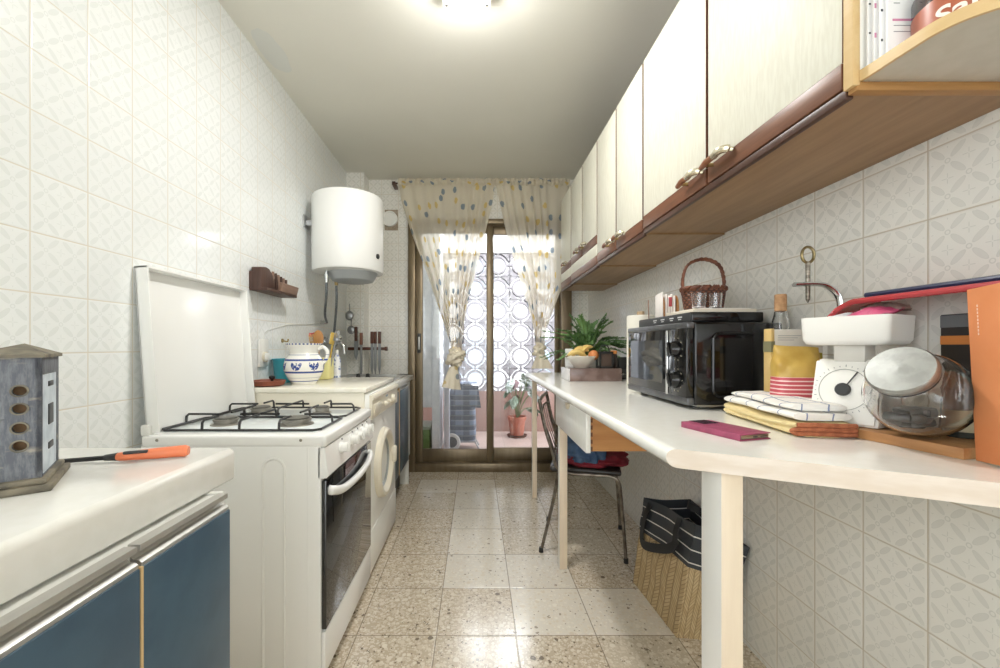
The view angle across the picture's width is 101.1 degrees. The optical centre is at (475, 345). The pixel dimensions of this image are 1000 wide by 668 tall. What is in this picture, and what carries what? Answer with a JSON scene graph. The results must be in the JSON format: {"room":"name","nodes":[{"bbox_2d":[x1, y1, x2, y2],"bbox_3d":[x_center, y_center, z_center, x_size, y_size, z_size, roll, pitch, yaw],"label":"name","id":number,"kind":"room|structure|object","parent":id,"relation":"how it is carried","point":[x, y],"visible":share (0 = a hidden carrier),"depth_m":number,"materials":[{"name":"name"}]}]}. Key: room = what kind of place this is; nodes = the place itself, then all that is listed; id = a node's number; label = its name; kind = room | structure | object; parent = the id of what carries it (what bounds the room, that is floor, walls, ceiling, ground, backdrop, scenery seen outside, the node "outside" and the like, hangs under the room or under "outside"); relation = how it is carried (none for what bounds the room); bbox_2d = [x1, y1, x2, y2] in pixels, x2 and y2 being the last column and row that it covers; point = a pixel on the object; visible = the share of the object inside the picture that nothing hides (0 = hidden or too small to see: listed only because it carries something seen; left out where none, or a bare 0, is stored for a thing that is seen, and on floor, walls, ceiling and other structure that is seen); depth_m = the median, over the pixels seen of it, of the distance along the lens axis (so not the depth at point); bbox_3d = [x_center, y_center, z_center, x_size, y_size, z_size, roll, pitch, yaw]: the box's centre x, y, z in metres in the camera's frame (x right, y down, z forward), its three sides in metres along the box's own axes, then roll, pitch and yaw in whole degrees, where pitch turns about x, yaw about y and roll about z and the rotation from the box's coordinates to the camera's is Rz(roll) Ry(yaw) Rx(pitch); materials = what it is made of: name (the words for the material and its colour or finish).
{"room":"kitchen","nodes":[
{"label":"kitchen","id":0,"kind":"room"},
{"bbox_2d":[0,0,346,447],"bbox_3d":[-1.140,-0.185,-0.345,0.100,2.550,8.110,0,0,0],"label":"wall","id":1,"kind":"structure","parent":0,"point":[154,133],"depth_m":1.28,"materials":[{"name":"tile"}]},
{"bbox_2d":[257,339,269,366],"bbox_3d":[-1.072,0.035,2.090,0.035,0.140,0.090,0,0,0],"label":"wall socket","id":2,"kind":"object","parent":1,"relation":"attached to","point":[263,356],"visible":1,"depth_m":2.07,"materials":[{"name":"white plastic"}]},
{"bbox_2d":[249,267,298,297],"bbox_3d":[-1.038,-0.328,2.135,0.103,0.120,0.330,0,0,0],"label":"wall rack","id":3,"kind":"object","parent":1,"relation":"attached to","point":[261,280],"visible":0.92,"depth_m":2.02,"materials":[{"name":"brown wood"}]},
{"bbox_2d":[320,320,345,354],"bbox_3d":[-0.996,-0.059,2.982,0.186,0.241,0.257,0,0,0],"label":"mixer tap","id":4,"kind":"object","parent":1,"relation":"attached to","point":[326,340],"visible":0.66,"depth_m":2.88,"materials":[{"name":"silver metal"}]},
{"bbox_2d":[303,186,383,284],"bbox_3d":[-0.850,-0.690,2.700,0.478,0.575,0.454,0,0,0],"label":"water heater","id":5,"kind":"object","parent":1,"relation":"attached to","point":[346,223],"visible":1,"depth_m":2.52,"materials":[{"name":"white metal"}]},
{"bbox_2d":[324,283,327,322],"bbox_3d":[-0.999,-0.279,2.735,0.027,0.244,0.307,0,0,-20],"label":"hose","id":6,"kind":"object","parent":5,"relation":"hanging from","point":[326,284],"visible":1,"depth_m":2.63,"materials":[{"name":"grey metal"}]},
{"bbox_2d":[333,286,337,332],"bbox_3d":[-0.972,-0.220,2.833,0.019,0.363,0.261,0,0,-23],"label":"hose","id":7,"kind":"object","parent":5,"relation":"hanging from","point":[336,287],"visible":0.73,"depth_m":2.75,"materials":[{"name":"grey metal"}]},
{"bbox_2d":[347,173,368,373],"bbox_3d":[-1.016,-0.185,3.535,0.148,2.550,0.150,0,0,0],"label":"pillar","id":8,"kind":"structure","parent":1,"relation":"attached to","point":[357,295],"depth_m":3.46,"materials":[{"name":"tile"}]},
{"bbox_2d":[348,347,387,350],"bbox_3d":[-0.906,0.022,3.437,0.328,0.035,0.045,0,0,0],"label":"rack","id":9,"kind":"object","parent":1,"relation":"attached to","point":[349,348],"visible":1,"depth_m":3.42,"materials":[{"name":"brown wood"}]},
{"bbox_2d":[354,327,357,359],"bbox_3d":[-0.995,-0.021,3.408,0.030,0.278,0.020,0,0,0],"label":"kitchen knife","id":10,"kind":"object","parent":9,"relation":"attached to","point":[355,328],"visible":1,"depth_m":3.41,"materials":[{"name":"brown"}]},
{"bbox_2d":[360,333,362,373],"bbox_3d":[-0.952,0.089,3.408,0.024,0.398,0.020,0,0,0],"label":"kitchen knife","id":11,"kind":"object","parent":9,"relation":"attached to","point":[361,334],"visible":0.97,"depth_m":3.41,"materials":[{"name":"brown"}]},
{"bbox_2d":[370,332,373,373],"bbox_3d":[-0.862,0.064,3.408,0.024,0.368,0.020,0,0,0],"label":"kitchen knife","id":12,"kind":"object","parent":9,"relation":"attached to","point":[371,333],"visible":0.98,"depth_m":3.41,"materials":[{"name":"brown"}]},
{"bbox_2d":[374,332,376,373],"bbox_3d":[-0.835,0.064,3.408,0.024,0.368,0.020,0,0,0],"label":"kitchen knife","id":13,"kind":"object","parent":9,"relation":"attached to","point":[375,333],"visible":0.98,"depth_m":3.41,"materials":[{"name":"brown"}]},
{"bbox_2d":[378,332,380,373],"bbox_3d":[-0.800,0.064,3.408,0.024,0.368,0.020,0,0,0],"label":"kitchen knife","id":14,"kind":"object","parent":9,"relation":"attached to","point":[379,333],"visible":0.98,"depth_m":3.41,"materials":[{"name":"brown"}]},
{"bbox_2d":[218,0,679,179],"bbox_3d":[-0.052,-1.510,-0.345,2.275,0.100,8.110,0,0,0],"label":"ceiling","id":15,"kind":"structure","parent":0,"point":[394,89],"depth_m":2.19,"materials":[{"name":"paint"}]},
{"bbox_2d":[443,0,490,7],"bbox_3d":[-0.037,-1.425,1.583,0.195,0.070,0.245,0,0,0],"label":"ceiling lamp","id":16,"kind":"object","parent":15,"relation":"attached to","point":[446,3],"visible":1,"depth_m":1.68,"materials":[{"name":"white plastic"}]},
{"bbox_2d":[451,0,482,4],"bbox_3d":[-0.036,-1.395,1.585,0.128,0.009,0.190,0,0,0],"label":"diffuser","id":17,"kind":"object","parent":16,"relation":"attached to","point":[453,2],"depth_m":1.66,"materials":[{"name":"white plastic"}]},
{"bbox_2d":[369,180,587,373],"bbox_3d":[-0.052,-0.185,3.660,2.075,2.550,0.100,0,0,0],"label":"wall","id":18,"kind":"structure","parent":0,"point":[388,294],"depth_m":3.61,"materials":[{"name":"tile"}]},
{"bbox_2d":[384,210,397,229],"bbox_3d":[-0.751,-1.105,3.592,0.133,0.180,0.036,0,0,0],"label":"vent pipe","id":19,"kind":"object","parent":18,"relation":"attached to","point":[390,216],"visible":0.92,"depth_m":3.59,"materials":[{"name":"paint"}]},
{"bbox_2d":[392,181,397,189],"bbox_3d":[0.033,-1.385,3.550,1.495,0.030,0.120,0,0,0],"label":"curtain rod","id":20,"kind":"object","parent":18,"relation":"attached to","point":[394,184],"visible":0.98,"depth_m":3.51,"materials":[{"name":"brown"}]},
{"bbox_2d":[398,178,494,389],"bbox_3d":[-0.247,-0.529,3.451,0.822,1.790,0.156,0,0,-5],"label":"curtain","id":21,"kind":"object","parent":20,"relation":"hanging from","point":[447,219],"visible":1,"depth_m":3.48,"materials":[{"name":"white fabric"}]},
{"bbox_2d":[495,178,569,368],"bbox_3d":[0.477,-0.618,3.456,0.630,1.611,0.133,0,0,0],"label":"curtain","id":22,"kind":"object","parent":20,"relation":"hanging from","point":[530,207],"visible":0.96,"depth_m":3.48,"materials":[{"name":"white fabric"}]},
{"bbox_2d":[408,219,571,471],"bbox_3d":[0.120,-0.005,3.625,1.416,2.190,0.150,0,0,0],"label":"door","id":23,"kind":"structure","parent":18,"relation":"in","point":[491,459],"depth_m":3.60,"materials":[{"name":"brown metal"}]},
{"bbox_2d":[423,390,553,430],"bbox_3d":[0.050,0.795,5.050,3.300,0.490,0.100,0,0,0],"label":"wall","id":24,"kind":"structure","parent":0,"point":[501,422],"depth_m":5.00,"materials":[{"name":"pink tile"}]},
{"bbox_2d":[431,431,553,448],"bbox_3d":[0.050,1.090,4.430,3.300,0.100,1.540,0,0,0],"label":"floor","id":25,"kind":"structure","parent":0,"point":[501,439],"depth_m":4.52,"materials":[{"name":"pink tile"}]},
{"bbox_2d":[423,420,431,448],"bbox_3d":[-0.655,0.909,4.140,0.440,0.258,0.340,0,0,0],"label":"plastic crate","id":26,"kind":"object","parent":25,"relation":"on","point":[427,424],"visible":0.19,"depth_m":3.98,"materials":[{"name":"green plastic"}]},
{"bbox_2d":[423,264,442,448],"bbox_3d":[-0.650,-0.110,4.168,0.600,2.300,0.465,0,0,0],"label":"tall cabinet","id":27,"kind":"object","parent":25,"relation":"on","point":[432,319],"visible":0.24,"depth_m":3.94,"materials":[{"name":"white paint"}]},
{"bbox_2d":[444,326,449,448],"bbox_3d":[-0.282,0.115,3.990,0.055,1.850,0.060,0,0,0],"label":"batten","id":28,"kind":"object","parent":25,"relation":"on","point":[446,339],"visible":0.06,"depth_m":3.96,"materials":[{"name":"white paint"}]},
{"bbox_2d":[443,366,480,448],"bbox_3d":[-0.138,0.584,4.200,0.376,0.909,0.288,0,0,0],"label":"shopping trolley","id":29,"kind":"object","parent":25,"relation":"on","point":[463,402],"visible":0.78,"depth_m":4.09,"materials":[{"name":"blue fabric"}]},
{"bbox_2d":[503,373,541,438],"bbox_3d":[0.530,0.676,4.699,0.423,0.727,0.466,0,0,0],"label":"potted caladium","id":30,"kind":"object","parent":25,"relation":"on","point":[516,422],"visible":0.88,"depth_m":4.66,"materials":[{"name":"plant"}]},
{"bbox_2d":[508,415,525,435],"bbox_3d":[0.470,0.911,4.720,0.216,0.213,0.216,0,0,0],"label":"pot","id":31,"kind":"object","parent":30,"relation":"attached to","point":[516,422],"depth_m":4.65,"materials":[{"name":"ceramic"}]},
{"bbox_2d":[481,234,511,252],"bbox_3d":[0.050,-0.580,4.420,3.300,2.260,1.400,0,0,0],"label":"wall balcony header","id":32,"kind":"structure","parent":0,"point":[501,244],"depth_m":4.98,"materials":[{"name":"white paint"}]},
{"bbox_2d":[328,472,766,667],"bbox_3d":[-0.052,1.120,-0.370,2.275,0.060,8.060,0,0,0],"label":"floor","id":33,"kind":"structure","parent":0,"point":[460,578],"depth_m":1.85,"materials":[{"name":"beige tile"}]},
{"bbox_2d":[0,491,229,667],"bbox_3d":[-0.773,0.685,0.237,0.614,0.810,1.114,0,0,0],"label":"base cabinet","id":34,"kind":"object","parent":33,"relation":"on","point":[158,596],"visible":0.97,"depth_m":0.58,"materials":[{"name":"blue wood"}]},
{"bbox_2d":[0,448,233,604],"bbox_3d":[-0.797,0.245,0.271,0.584,0.065,1.182,0,0,0],"label":"countertop","id":35,"kind":"structure","parent":34,"relation":"on","point":[95,505],"depth_m":0.58,"materials":[{"name":"white laminate"}]},
{"bbox_2d":[0,343,69,497],"bbox_3d":[-0.705,0.104,0.633,0.095,0.217,0.145,0,0,-37],"label":"lantern","id":36,"kind":"object","parent":35,"relation":"on","point":[30,463],"visible":1,"depth_m":0.60,"materials":[{"name":"grey wood"}]},
{"bbox_2d":[64,445,189,462],"bbox_3d":[-0.657,0.201,0.758,0.220,0.022,0.028,0,0,-16],"label":"gas lighter","id":37,"kind":"object","parent":35,"relation":"on","point":[181,450],"visible":0.97,"depth_m":0.76,"materials":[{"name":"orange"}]},
{"bbox_2d":[134,265,373,667],"bbox_3d":[-0.763,0.416,1.585,0.649,1.348,0.589,0,0,0],"label":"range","id":38,"kind":"object","parent":33,"relation":"on","point":[298,500],"visible":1,"depth_m":1.32,"materials":[{"name":"white metal"}]},
{"bbox_2d":[365,383,398,573],"bbox_3d":[-0.753,0.657,2.210,0.613,0.866,0.610,0,0,0],"label":"washing machine","id":39,"kind":"object","parent":33,"relation":"on","point":[381,401],"visible":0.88,"depth_m":2.12,"materials":[{"name":"white metal"}]},
{"bbox_2d":[254,377,393,392],"bbox_3d":[-0.796,0.204,2.212,0.583,0.024,0.656,0,0,0],"label":"countertop","id":40,"kind":"structure","parent":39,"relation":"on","point":[343,384],"depth_m":1.95,"materials":[{"name":"beige laminate"}]},
{"bbox_2d":[254,379,285,386],"bbox_3d":[-1.000,0.178,1.980,0.156,0.028,0.156,0,0,0],"label":"dish","id":41,"kind":"object","parent":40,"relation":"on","point":[261,382],"visible":0.89,"depth_m":1.93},
{"bbox_2d":[271,358,290,382],"bbox_3d":[-1.012,0.130,2.200,0.150,0.125,0.150,0,0,0],"label":"tub","id":42,"kind":"object","parent":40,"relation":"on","point":[278,363],"visible":0.35,"depth_m":2.14,"materials":[{"name":"teal plastic"}]},
{"bbox_2d":[283,343,328,384],"bbox_3d":[-0.870,0.089,2.080,0.194,0.205,0.194,0,0,-42],"label":"ceramic pitcher","id":43,"kind":"object","parent":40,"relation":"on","point":[303,365],"visible":1,"depth_m":2.01,"materials":[{"name":"white ceramic"}]},
{"bbox_2d":[248,393,364,408],"bbox_3d":[-0.800,0.353,1.895,0.570,0.274,0.013,0,0,0],"label":"panel","id":44,"kind":"object","parent":40,"relation":"attached to","point":[358,399],"visible":0.24,"depth_m":1.89,"materials":[{"name":"beige paint"}]},
{"bbox_2d":[319,357,333,379],"bbox_3d":[-0.882,0.130,2.380,0.095,0.125,0.090,0,0,0],"label":"container","id":45,"kind":"object","parent":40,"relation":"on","point":[328,373],"visible":0.5,"depth_m":2.34,"materials":[{"name":"yellow plastic"}]},
{"bbox_2d":[313,330,323,354],"bbox_3d":[-0.906,0.041,2.360,0.062,0.263,0.020,0,0,0],"label":"wooden spoon","id":46,"kind":"object","parent":45,"relation":"in","point":[318,337],"visible":0.62,"depth_m":2.35,"materials":[{"name":"brown wood"}]},
{"bbox_2d":[334,350,340,377],"bbox_3d":[-0.845,0.107,2.500,0.044,0.170,0.035,0,0,0],"label":"detergent bottle","id":47,"kind":"object","parent":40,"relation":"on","point":[337,361],"visible":0.94,"depth_m":2.49,"materials":[{"name":"white plastic"}]},
{"bbox_2d":[395,381,409,489],"bbox_3d":[-0.795,0.686,2.994,0.529,0.808,0.892,0,0,0],"label":"base cabinet","id":48,"kind":"object","parent":33,"relation":"on","point":[402,406],"visible":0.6,"depth_m":3.02,"materials":[{"name":"blue wood"}]},
{"bbox_2d":[341,374,412,387],"bbox_3d":[-0.806,0.257,2.998,0.564,0.046,0.904,0,0,0],"label":"countertop","id":49,"kind":"structure","parent":48,"relation":"on","point":[400,379],"depth_m":3.24,"materials":[{"name":"white laminate"}]},
{"bbox_2d":[341,374,407,380],"bbox_3d":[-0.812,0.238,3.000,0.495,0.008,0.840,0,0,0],"label":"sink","id":50,"kind":"object","parent":49,"relation":"in","point":[397,377],"depth_m":3.26,"materials":[{"name":"white ceramic"}]},
{"bbox_2d":[538,391,628,563],"bbox_3d":[0.597,0.685,2.313,0.458,0.814,0.423,0,0,15],"label":"metal chair","id":51,"kind":"object","parent":33,"relation":"on","point":[612,472],"visible":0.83,"depth_m":2.16,"materials":[{"name":"black metal"}]},
{"bbox_2d":[557,449,628,468],"bbox_3d":[0.650,0.592,2.274,0.401,0.079,0.388,0,0,0],"label":"folded garment","id":52,"kind":"object","parent":51,"relation":"on","point":[613,458],"visible":0.41,"depth_m":2.13,"materials":[{"name":"red fabric"}]},
{"bbox_2d":[567,435,606,463],"bbox_3d":[0.577,0.524,2.191,0.237,0.152,0.266,0,0,0],"label":"garment","id":53,"kind":"object","parent":52,"relation":"on","point":[573,450],"visible":0.51,"depth_m":2.10,"materials":[{"name":"fabric"}]},
{"bbox_2d":[633,497,749,639],"bbox_3d":[0.850,0.870,1.682,0.255,0.438,0.436,0,0,0],"label":"shopping bag","id":54,"kind":"object","parent":33,"relation":"on","point":[668,564],"visible":0.78,"depth_m":1.62,"materials":[{"name":"wicker"}]},
{"bbox_2d":[526,373,999,667],"bbox_3d":[0.676,0.643,1.760,0.618,0.893,2.580,0,0,0],"label":"kitchen table","id":55,"kind":"object","parent":33,"relation":"on","point":[596,415],"visible":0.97,"depth_m":0.78,"materials":[{"name":"white laminate"}]},
{"bbox_2d":[541,313,626,366],"bbox_3d":[0.700,-0.012,2.653,0.579,0.418,0.434,0,0,11],"label":"plant","id":56,"kind":"object","parent":55,"relation":"on","point":[586,336],"visible":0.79,"depth_m":2.61,"materials":[{"name":"green plant"}]},
{"bbox_2d":[561,367,623,380],"bbox_3d":[0.683,0.161,2.390,0.332,0.072,0.220,0,0,0],"label":"box","id":57,"kind":"object","parent":55,"relation":"on","point":[567,373],"visible":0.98,"depth_m":2.29,"materials":[{"name":"brown wood"}]},
{"bbox_2d":[566,356,595,367],"bbox_3d":[0.610,0.091,2.375,0.185,0.068,0.158,0,0,0],"label":"fruit bowl","id":58,"kind":"object","parent":57,"relation":"on","point":[576,361],"visible":0.89,"depth_m":2.33,"materials":[{"name":"white ceramic"}]},
{"bbox_2d":[565,349,585,356],"bbox_3d":[0.570,0.045,2.334,0.126,0.058,0.033,0,0,0],"label":"banana","id":59,"kind":"object","parent":58,"relation":"in","point":[574,351],"visible":0.84,"depth_m":2.32,"materials":[{"name":"yellow food"}]},
{"bbox_2d":[596,345,612,367],"bbox_3d":[0.729,0.059,2.333,0.078,0.132,0.075,0,0,0],"label":"lantern","id":60,"kind":"object","parent":57,"relation":"on","point":[605,357],"visible":0.92,"depth_m":2.30,"materials":[{"name":"black"}]},
{"bbox_2d":[617,357,626,378],"bbox_3d":[0.910,0.132,2.488,0.140,0.130,0.144,0,0,0],"label":"box","id":61,"kind":"object","parent":55,"relation":"on","point":[622,362],"visible":0.1,"depth_m":2.42,"materials":[{"name":"black"}]},
{"bbox_2d":[627,311,654,384],"bbox_3d":[0.825,0.012,2.060,0.132,0.370,0.132,0,0,0],"label":"roll","id":62,"kind":"object","parent":55,"relation":"on","point":[632,320],"visible":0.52,"depth_m":2.03,"materials":[{"name":"white paper"}]},
{"bbox_2d":[628,322,770,407],"bbox_3d":[0.788,0.061,1.518,0.328,0.272,0.505,0,0,0],"label":"microwave","id":63,"kind":"object","parent":55,"relation":"on","point":[694,365],"visible":0.81,"depth_m":1.27,"materials":[{"name":"black metal"}]},
{"bbox_2d":[639,312,762,326],"bbox_3d":[0.816,-0.093,1.548,0.239,0.036,0.425,0,0,0],"label":"tray","id":64,"kind":"object","parent":63,"relation":"on","point":[696,317],"visible":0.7,"depth_m":1.34,"materials":[{"name":"black metal"}]},
{"bbox_2d":[663,295,678,315],"bbox_3d":[0.756,-0.155,1.620,0.058,0.088,0.100,0,0,13],"label":"napkin holder","id":65,"kind":"object","parent":64,"relation":"on","point":[676,297],"visible":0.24,"depth_m":1.58,"materials":[{"name":"orange wood"}]},
{"bbox_2d":[655,292,674,317],"bbox_3d":[0.746,-0.160,1.621,0.050,0.094,0.122,0,0,13],"label":"napkin stack","id":66,"kind":"object","parent":65,"relation":"in","point":[669,300],"visible":0.76,"depth_m":1.57,"materials":[{"name":"white paper"}]},
{"bbox_2d":[665,308,756,315],"bbox_3d":[0.833,-0.120,1.488,0.215,0.018,0.225,0,0,0],"label":"flat board","id":67,"kind":"object","parent":64,"relation":"on","point":[697,309],"visible":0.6,"depth_m":1.38,"materials":[{"name":"beige"}]},
{"bbox_2d":[691,292,706,308],"bbox_3d":[0.765,-0.155,1.410,0.048,0.052,0.048,0,0,0],"label":"glass tumbler","id":68,"kind":"object","parent":67,"relation":"on","point":[698,299],"visible":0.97,"depth_m":1.39,"materials":[{"name":"white"}]},
{"bbox_2d":[679,257,727,309],"bbox_3d":[0.835,-0.227,1.510,0.168,0.196,0.129,0,0,0],"label":"wicker basket","id":69,"kind":"object","parent":67,"relation":"on","point":[686,291],"visible":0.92,"depth_m":1.49,"materials":[{"name":"brown wicker"}]},
{"bbox_2d":[708,293,722,307],"bbox_3d":[0.815,-0.154,1.400,0.044,0.050,0.044,0,0,0],"label":"glass tumbler","id":70,"kind":"object","parent":67,"relation":"on","point":[714,299],"visible":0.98,"depth_m":1.38,"materials":[{"name":"white"}]},
{"bbox_2d":[681,420,770,440],"bbox_3d":[0.561,0.190,0.935,0.085,0.014,0.158,0,0,-17],"label":"phone","id":71,"kind":"object","parent":55,"relation":"on","point":[734,432],"visible":1,"depth_m":0.90,"materials":[{"name":"plastic"}]},
{"bbox_2d":[771,294,789,328],"bbox_3d":[0.915,0.021,1.235,0.044,0.352,0.044,0,0,0],"label":"bottle","id":72,"kind":"object","parent":55,"relation":"on","point":[780,320],"visible":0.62,"depth_m":1.22,"materials":[{"name":"clear glass"}]},
{"bbox_2d":[723,402,858,437],"bbox_3d":[0.771,0.178,1.042,0.146,0.036,0.338,0,0,7],"label":"towel","id":73,"kind":"object","parent":55,"relation":"on","point":[824,429],"visible":0.77,"depth_m":0.90,"materials":[{"name":"yellow fabric"}]},
{"bbox_2d":[724,395,851,420],"bbox_3d":[0.771,0.153,1.048,0.136,0.020,0.318,0,0,6],"label":"tea towel","id":74,"kind":"object","parent":73,"relation":"on","point":[790,413],"visible":0.66,"depth_m":0.92,"materials":[{"name":"white fabric"}]},
{"bbox_2d":[731,391,846,410],"bbox_3d":[0.777,0.134,1.045,0.128,0.019,0.289,0,0,9],"label":"tea towel","id":75,"kind":"object","parent":74,"relation":"on","point":[791,402],"visible":0.84,"depth_m":0.96,"materials":[{"name":"white fabric"}]},
{"bbox_2d":[763,329,822,391],"bbox_3d":[0.887,0.074,1.150,0.146,0.245,0.031,0,0,0],"label":"box","id":76,"kind":"object","parent":55,"relation":"on","point":[783,337],"visible":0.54,"depth_m":1.14,"materials":[{"name":"grey paper"}]},
{"bbox_2d":[770,345,819,398],"bbox_3d":[0.835,0.097,1.075,0.112,0.200,0.064,0,0,7],"label":"packet","id":77,"kind":"object","parent":55,"relation":"on","point":[792,368],"visible":0.53,"depth_m":1.05,"materials":[{"name":"yellow plastic"}]},
{"bbox_2d":[792,246,843,306],"bbox_3d":[0.915,-0.035,1.085,0.130,0.465,0.070,0,0,0],"label":"stand","id":78,"kind":"object","parent":55,"relation":"on","point":[839,300],"visible":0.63,"depth_m":1.09,"materials":[{"name":"silver metal"}]},
{"bbox_2d":[857,427,975,459],"bbox_3d":[0.879,0.185,0.849,0.159,0.025,0.278,0,0,0],"label":"cutting board","id":79,"kind":"object","parent":55,"relation":"on","point":[959,448],"visible":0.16,"depth_m":0.78,"materials":[{"name":"brown wood"}]},
{"bbox_2d":[801,314,915,428],"bbox_3d":[0.872,0.055,0.945,0.127,0.243,0.166,0,0,-25],"label":"kitchen scale","id":80,"kind":"object","parent":79,"relation":"on","point":[839,380],"visible":0.74,"depth_m":0.92,"materials":[{"name":"white plastic"}]},
{"bbox_2d":[801,314,915,344],"bbox_3d":[0.872,-0.034,0.945,0.127,0.065,0.166,0,0,-25],"label":"tray","id":81,"kind":"object","parent":80,"relation":"on","point":[875,329],"depth_m":0.89,"materials":[{"name":"white"}]},
{"bbox_2d":[847,306,904,315],"bbox_3d":[0.885,-0.077,0.913,0.056,0.024,0.080,0,0,-19],"label":"sachet","id":82,"kind":"object","parent":80,"relation":"in","point":[877,309],"visible":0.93,"depth_m":0.90,"materials":[{"name":"pink plastic"}]},
{"bbox_2d":[860,302,911,310],"bbox_3d":[0.914,-0.087,0.919,0.080,0.024,0.055,0,0,42],"label":"sachet","id":83,"kind":"object","parent":80,"relation":"in","point":[896,305],"visible":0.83,"depth_m":0.91,"materials":[{"name":"plastic"}]},
{"bbox_2d":[827,274,999,316],"bbox_3d":[0.922,-0.093,0.762,0.106,0.064,0.524,0,0,0],"label":"tray","id":84,"kind":"object","parent":80,"relation":"on","point":[957,286],"visible":0.95,"depth_m":0.82,"materials":[{"name":"red plastic"}]},
{"bbox_2d":[837,301,881,314],"bbox_3d":[0.926,-0.093,0.760,0.097,0.064,0.520,0,0,0],"label":"tray","id":85,"kind":"object","parent":84,"relation":"on","point":[849,306],"depth_m":0.98,"materials":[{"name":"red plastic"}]},
{"bbox_2d":[861,347,974,436],"bbox_3d":[0.835,0.087,0.785,0.179,0.171,0.160,0,0,0],"label":"cookie jar","id":86,"kind":"object","parent":79,"relation":"on","point":[913,391],"visible":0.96,"depth_m":0.74,"materials":[{"name":"clear glass"}]},
{"bbox_2d":[946,370,974,438],"bbox_3d":[0.945,0.112,0.800,0.049,0.130,0.049,0,0,0],"label":"jar","id":87,"kind":"object","parent":79,"relation":"on","point":[967,433],"visible":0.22,"depth_m":0.78,"materials":[{"name":"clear glass"}]},
{"bbox_2d":[940,313,970,369],"bbox_3d":[0.977,0.066,0.780,0.012,0.262,0.160,0,0,0],"label":"carton","id":88,"kind":"object","parent":55,"relation":"on","point":[954,338],"visible":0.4,"depth_m":0.83,"materials":[{"name":"black cardboard"}]},
{"bbox_2d":[967,283,999,465],"bbox_3d":[0.834,0.043,0.613,0.007,0.307,0.231,0,0,15],"label":"book","id":89,"kind":"object","parent":55,"relation":"on","point":[983,302],"visible":1,"depth_m":0.69,"materials":[{"name":"orange paper"}]},
{"bbox_2d":[588,108,999,667],"bbox_3d":[1.035,-0.185,-0.345,0.100,2.550,8.110,0,0,0],"label":"wall","id":90,"kind":"structure","parent":0,"point":[833,577],"depth_m":1.04,"materials":[{"name":"tile"}]},
{"bbox_2d":[561,186,616,291],"bbox_3d":[0.804,-0.772,3.025,0.361,0.700,0.329,0,0,0],"label":"upper cabinet","id":91,"kind":"object","parent":90,"relation":"attached to","point":[566,285],"visible":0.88,"depth_m":3.00,"materials":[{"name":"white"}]},
{"bbox_2d":[571,141,655,283],"bbox_3d":[0.804,-0.775,2.552,0.361,0.694,0.615,0,0,0],"label":"upper cabinet","id":92,"kind":"object","parent":90,"relation":"attached to","point":[584,268],"visible":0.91,"depth_m":2.48,"materials":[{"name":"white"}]},
{"bbox_2d":[597,64,724,265],"bbox_3d":[0.804,-0.778,1.935,0.361,0.687,0.616,0,0,0],"label":"upper cabinet","id":93,"kind":"object","parent":90,"relation":"attached to","point":[621,238],"visible":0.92,"depth_m":1.86,"materials":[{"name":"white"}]},
{"bbox_2d":[643,0,999,233],"bbox_3d":[0.804,-0.782,1.181,0.361,0.680,0.890,0,0,0],"label":"upper cabinet","id":94,"kind":"object","parent":90,"relation":"attached to","point":[748,115],"visible":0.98,"depth_m":1.03,"materials":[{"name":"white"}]},
{"bbox_2d":[843,0,999,95],"bbox_3d":[0.820,-0.783,0.617,0.328,0.674,0.234,0,0,0],"label":"shelf","id":95,"kind":"object","parent":90,"relation":"attached to","point":[957,53],"visible":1,"depth_m":0.69,"materials":[{"name":"beige wood"}]},
{"bbox_2d":[867,0,871,64],"bbox_3d":[0.759,-0.548,0.708,0.170,0.140,0.004,0,0,0],"label":"book","id":96,"kind":"object","parent":95,"relation":"on","point":[869,2],"visible":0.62,"depth_m":0.71,"materials":[{"name":"white paper"}]},
{"bbox_2d":[872,0,878,61],"bbox_3d":[0.760,-0.551,0.699,0.170,0.145,0.004,0,0,0],"label":"book","id":97,"kind":"object","parent":95,"relation":"on","point":[875,3],"visible":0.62,"depth_m":0.70,"materials":[{"name":"white paper"}]},
{"bbox_2d":[879,0,885,56],"bbox_3d":[0.762,-0.554,0.690,0.170,0.152,0.004,0,0,0],"label":"book","id":98,"kind":"object","parent":95,"relation":"on","point":[882,3],"visible":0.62,"depth_m":0.69,"materials":[{"name":"white paper"}]},
{"bbox_2d":[886,0,913,52],"bbox_3d":[0.765,-0.556,0.681,0.170,0.155,0.004,0,0,0],"label":"book","id":99,"kind":"object","parent":95,"relation":"on","point":[898,12],"visible":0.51,"depth_m":0.68,"materials":[{"name":"white paper"}]},
{"bbox_2d":[911,0,978,35],"bbox_3d":[0.765,-0.545,0.632,0.134,0.134,0.133,0,0,0],"label":"tin","id":100,"kind":"object","parent":95,"relation":"on","point":[923,12],"visible":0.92,"depth_m":0.63,"materials":[{"name":"red metal"}]},
{"label":"outside","id":101,"kind":"structure","parent":0,"visible":0},
{"bbox_2d":[443,253,553,390],"bbox_3d":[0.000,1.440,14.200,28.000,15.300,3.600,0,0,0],"label":"block wall","id":102,"kind":"structure","parent":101,"point":[475,311],"depth_m":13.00,"materials":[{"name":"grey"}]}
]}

